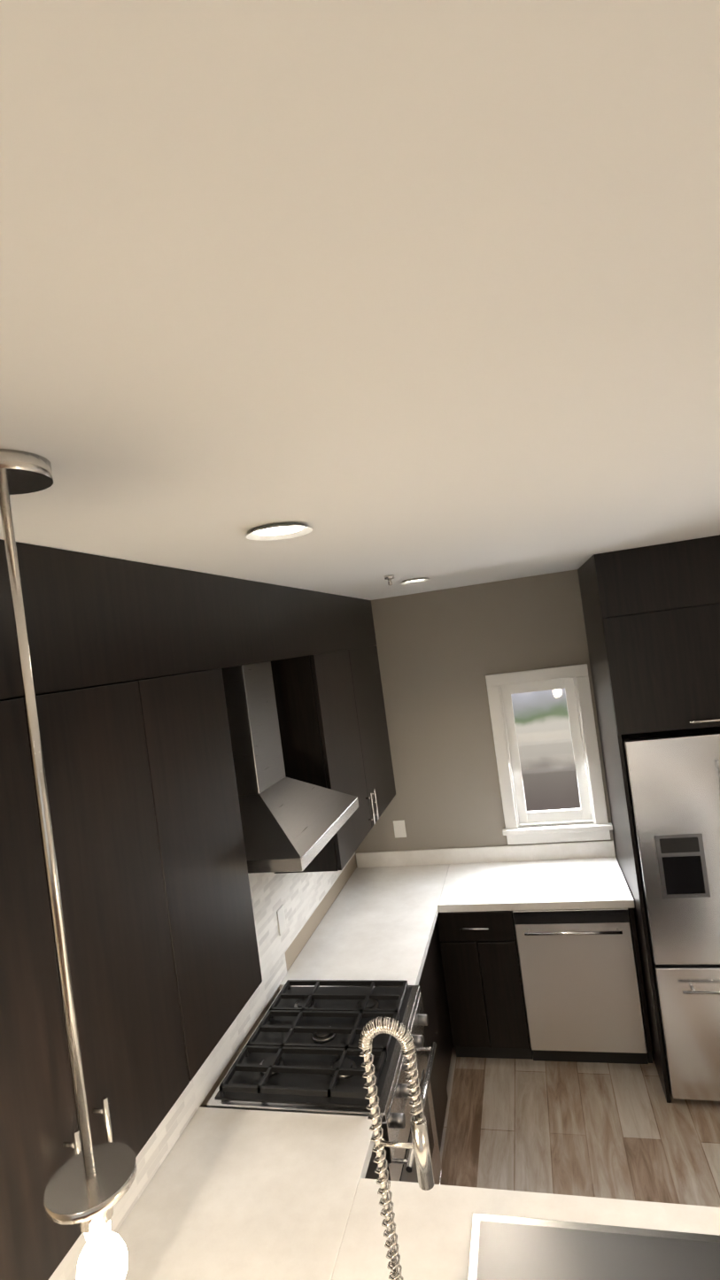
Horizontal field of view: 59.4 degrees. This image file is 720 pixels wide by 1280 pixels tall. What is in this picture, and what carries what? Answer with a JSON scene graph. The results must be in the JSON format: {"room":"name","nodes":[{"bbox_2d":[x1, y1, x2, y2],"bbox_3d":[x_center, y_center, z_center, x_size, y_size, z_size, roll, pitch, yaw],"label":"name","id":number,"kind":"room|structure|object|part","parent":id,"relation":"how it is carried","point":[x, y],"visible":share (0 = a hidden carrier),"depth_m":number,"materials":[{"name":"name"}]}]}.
{"room":"kitchen","nodes":[
{"label":"kitchen","id":0,"kind":"room"},
{"bbox_2d":[200,854,355,1107],"bbox_3d":[-1.028,1.222,0.824,0.120,2.730,7.566,-8,0,14],"label":"wall","id":1,"kind":"structure","parent":0,"point":[297,944],"depth_m":3.31,"materials":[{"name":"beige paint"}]},
{"bbox_2d":[0,539,198,1279],"bbox_3d":[-0.774,0.486,1.251,0.347,1.328,0.788,-8,0,14],"label":"upper cabinet","id":2,"kind":"object","parent":1,"relation":"attached to","point":[129,659],"depth_m":1.32,"materials":[{"name":"brown wood"}]},
{"bbox_2d":[131,561,262,1070],"bbox_3d":[-0.623,0.471,1.857,0.347,1.328,0.462,-8,0,14],"label":"upper cabinet","id":3,"kind":"object","parent":1,"relation":"attached to","point":[179,617],"depth_m":1.80,"materials":[{"name":"brown wood"}]},
{"bbox_2d":[48,852,354,1279],"bbox_3d":[-0.511,1.173,2.623,0.008,0.878,3.546,-8,0,14],"label":"backsplash","id":4,"kind":"structure","parent":1,"relation":"attached to","point":[299,897],"depth_m":2.67,"materials":[{"name":"stone"}]},
{"bbox_2d":[276,904,285,935],"bbox_3d":[-0.377,1.344,3.032,0.006,0.115,0.080,-8,0,14],"label":"outlet","id":5,"kind":"object","parent":4,"relation":"attached to","point":[281,920],"visible":1,"depth_m":3.02,"materials":[{"name":"white plastic"}]},
{"bbox_2d":[215,574,345,873],"bbox_3d":[-0.452,0.454,2.540,0.347,1.328,0.947,-8,0,14],"label":"upper cabinet","id":6,"kind":"object","parent":1,"relation":"attached to","point":[263,622],"depth_m":2.96,"materials":[{"name":"brown wood"}]},
{"bbox_2d":[221,661,358,873],"bbox_3d":[-0.376,0.442,2.515,0.489,0.701,0.760,-8,0,14],"label":"range hood","id":7,"kind":"object","parent":1,"relation":"attached to","point":[290,824],"visible":0.6,"depth_m":2.39,"materials":[{"name":"silver metal"}]},
{"bbox_2d":[308,590,375,864],"bbox_3d":[-0.261,0.436,3.305,0.347,1.328,0.630,-8,0,14],"label":"upper cabinet","id":8,"kind":"object","parent":1,"relation":"attached to","point":[328,611],"depth_m":3.30,"materials":[{"name":"brown wood"}]},
{"bbox_2d":[343,595,395,822],"bbox_3d":[-0.096,0.419,3.967,0.347,1.328,0.735,-8,0,14],"label":"upper cabinet","id":9,"kind":"object","parent":1,"relation":"attached to","point":[359,614],"depth_m":3.92,"materials":[{"name":"brown wood"}]},
{"bbox_2d":[0,0,719,600],"bbox_3d":[1.287,-0.495,0.203,5.315,0.060,7.566,-8,0,14],"label":"ceiling","id":10,"kind":"structure","parent":0,"point":[370,292],"depth_m":0.52,"materials":[{"name":"white paint"}]},
{"bbox_2d":[0,448,137,1279],"bbox_3d":[-0.397,0.307,0.816,0.120,1.080,0.120,-8,0,14],"label":"pendant light","id":11,"kind":"object","parent":10,"relation":"hanging from","point":[87,1188],"visible":1,"depth_m":0.81,"materials":[{"name":"silver metal"}]},
{"bbox_2d":[246,523,312,540],"bbox_3d":[-0.188,-0.254,1.472,0.156,0.012,0.156,-8,0,14],"label":"recessed light","id":12,"kind":"object","parent":10,"relation":"in","point":[277,531],"visible":1,"depth_m":1.49,"materials":[{"name":"grey plastic"}]},
{"bbox_2d":[384,574,393,585],"bbox_3d":[0.134,-0.269,2.837,0.043,0.043,0.044,-8,0,14],"label":"sprinkler","id":13,"kind":"object","parent":10,"relation":"attached to","point":[389,577],"visible":1,"depth_m":2.83,"materials":[{"name":"silver metal"}]},
{"bbox_2d":[400,577,430,584],"bbox_3d":[0.279,-0.301,3.199,0.156,0.012,0.156,-8,0,14],"label":"recessed light","id":14,"kind":"object","parent":10,"relation":"in","point":[415,581],"visible":1,"depth_m":3.23,"materials":[{"name":"grey plastic"}]},
{"bbox_2d":[354,569,616,867],"bbox_3d":[2.371,0.799,3.803,5.315,2.730,0.120,-8,0,14],"label":"wall","id":15,"kind":"structure","parent":0,"point":[442,653],"depth_m":4.17,"materials":[{"name":"beige paint"}]},
{"bbox_2d":[393,820,406,837],"bbox_3d":[0.269,1.280,4.273,0.080,0.115,0.009,-8,0,14],"label":"outlet","id":16,"kind":"object","parent":15,"relation":"attached to","point":[399,828],"visible":1,"depth_m":4.27,"materials":[{"name":"white plastic"}]},
{"bbox_2d":[356,840,615,868],"bbox_3d":[0.783,1.410,4.144,1.674,0.100,0.014,-8,0,14],"label":"backsplash","id":17,"kind":"structure","parent":15,"relation":"attached to","point":[595,849],"depth_m":4.12,"materials":[{"name":"white stone"}]},
{"bbox_2d":[485,663,612,844],"bbox_3d":[1.200,0.737,4.068,0.670,1.105,0.170,-8,0,14],"label":"kitchen window","id":18,"kind":"structure","parent":15,"relation":"in","point":[501,688],"depth_m":4.04,"materials":[{"name":"white wood"}]},
{"bbox_3d":[1.206,0.723,4.100,0.456,0.906,0.035,-8,0,14],"label":"sash","id":19,"kind":"part","parent":18,"relation":"part of","materials":[{"name":"white wood"}]},
{"bbox_2d":[439,1045,719,1207],"bbox_3d":[1.652,2.271,0.180,5.315,0.060,7.566,-8,0,14],"label":"floor","id":20,"kind":"structure","parent":0,"point":[617,1130],"depth_m":3.00,"materials":[{"name":"brown wood"}]},
{"bbox_2d":[206,979,443,1184],"bbox_3d":[-0.055,1.988,2.473,0.691,0.946,0.754,-8,0,14],"label":"range","id":21,"kind":"object","parent":20,"relation":"on","point":[301,1051],"visible":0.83,"depth_m":2.36,"materials":[{"name":"grey metal"}]},
{"bbox_2d":[206,979,420,1121],"bbox_3d":[-0.137,1.555,2.482,0.640,0.066,0.754,-8,0,14],"label":"cooktop","id":22,"kind":"object","parent":21,"relation":"in","point":[303,1054],"depth_m":2.36,"materials":[{"name":"black metal"}]},
{"bbox_2d":[416,942,448,1119],"bbox_3d":[0.043,2.036,3.060,0.638,0.875,0.416,-8,0,14],"label":"base cabinet","id":23,"kind":"object","parent":20,"relation":"on","point":[432,1032],"depth_m":3.07,"materials":[{"name":"brown wood"}]},
{"bbox_2d":[431,914,459,1067],"bbox_3d":[0.220,2.018,3.768,0.638,0.875,1.044,-8,0,14],"label":"base cabinet","id":24,"kind":"object","parent":20,"relation":"on","point":[437,944],"depth_m":3.55,"materials":[{"name":"brown wood"}]},
{"bbox_2d":[438,907,530,1059],"bbox_3d":[0.766,1.947,3.840,0.430,0.875,0.638,-8,0,14],"label":"base cabinet","id":25,"kind":"object","parent":20,"relation":"on","point":[481,958],"depth_m":3.53,"materials":[{"name":"brown wood"}]},
{"bbox_2d":[278,864,448,990],"bbox_3d":[0.112,1.565,3.569,0.644,0.042,1.461,-8,0,14],"label":"countertop","id":26,"kind":"structure","parent":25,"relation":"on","point":[380,926],"depth_m":3.38,"materials":[{"name":"white stone"}]},
{"bbox_2d":[508,900,652,1064],"bbox_3d":[1.276,1.879,3.709,0.628,0.873,0.640,-8,0,14],"label":"base cabinet","id":27,"kind":"object","parent":20,"relation":"on","point":[516,952],"depth_m":3.40,"materials":[{"name":"metal"}]},
{"bbox_2d":[115,1106,444,1279],"bbox_3d":[0.396,1.507,1.503,2.210,0.048,0.874,-8,0,14],"label":"countertop","id":28,"kind":"structure","parent":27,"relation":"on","point":[240,1194],"depth_m":1.81,"materials":[{"name":"white stone"}]},
{"bbox_2d":[358,1016,434,1279],"bbox_3d":[0.091,1.144,1.281,0.132,0.756,0.054,-8,0,14],"label":"faucet","id":29,"kind":"object","parent":28,"relation":"on","point":[402,1034],"visible":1,"depth_m":1.28,"materials":[{"name":"silver metal"}]},
{"bbox_2d":[455,1212,719,1279],"bbox_3d":[0.571,1.573,1.347,0.660,0.226,0.460,-8,0,14],"label":"sink","id":30,"kind":"object","parent":28,"relation":"in","point":[498,1245],"depth_m":1.51,"materials":[{"name":"silver metal"}]},
{"bbox_2d":[438,857,634,910],"bbox_3d":[1.021,1.447,3.759,1.040,0.042,0.646,-8,0,14],"label":"countertop","id":31,"kind":"structure","parent":27,"relation":"on","point":[559,882],"depth_m":3.67,"materials":[{"name":"white stone"}]},
{"bbox_2d":[511,863,647,1064],"bbox_3d":[1.257,1.882,3.688,0.600,0.873,0.685,-8,0,14],"label":"dishwasher","id":32,"kind":"object","parent":27,"relation":"in","point":[579,977],"depth_m":3.40,"materials":[{"name":"grey metal"}]},
{"bbox_2d":[577,534,719,1102],"bbox_3d":[1.895,0.859,3.389,0.965,2.729,0.913,-8,0,14],"label":"cabinet","id":33,"kind":"object","parent":20,"relation":"on","point":[651,618],"visible":0.98,"depth_m":3.07,"materials":[{"name":"brown wood"}]},
{"bbox_2d":[621,726,719,1101],"bbox_3d":[1.938,1.321,3.345,0.903,1.800,0.902,-8,0,14],"label":"fridge","id":34,"kind":"object","parent":20,"relation":"on","point":[673,778],"visible":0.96,"depth_m":3.04,"materials":[{"name":"grey metal"}]},
{"label":"outside","id":35,"kind":"structure","parent":0,"visible":0},
{"bbox_2d":[510,688,580,810],"bbox_3d":[4.152,-0.555,6.882,16.000,9.000,0.020,-8,0,14],"label":"window pane","id":36,"kind":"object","parent":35,"point":[556,720],"depth_m":7.41,"materials":[{"name":"clear glass"}]}
]}

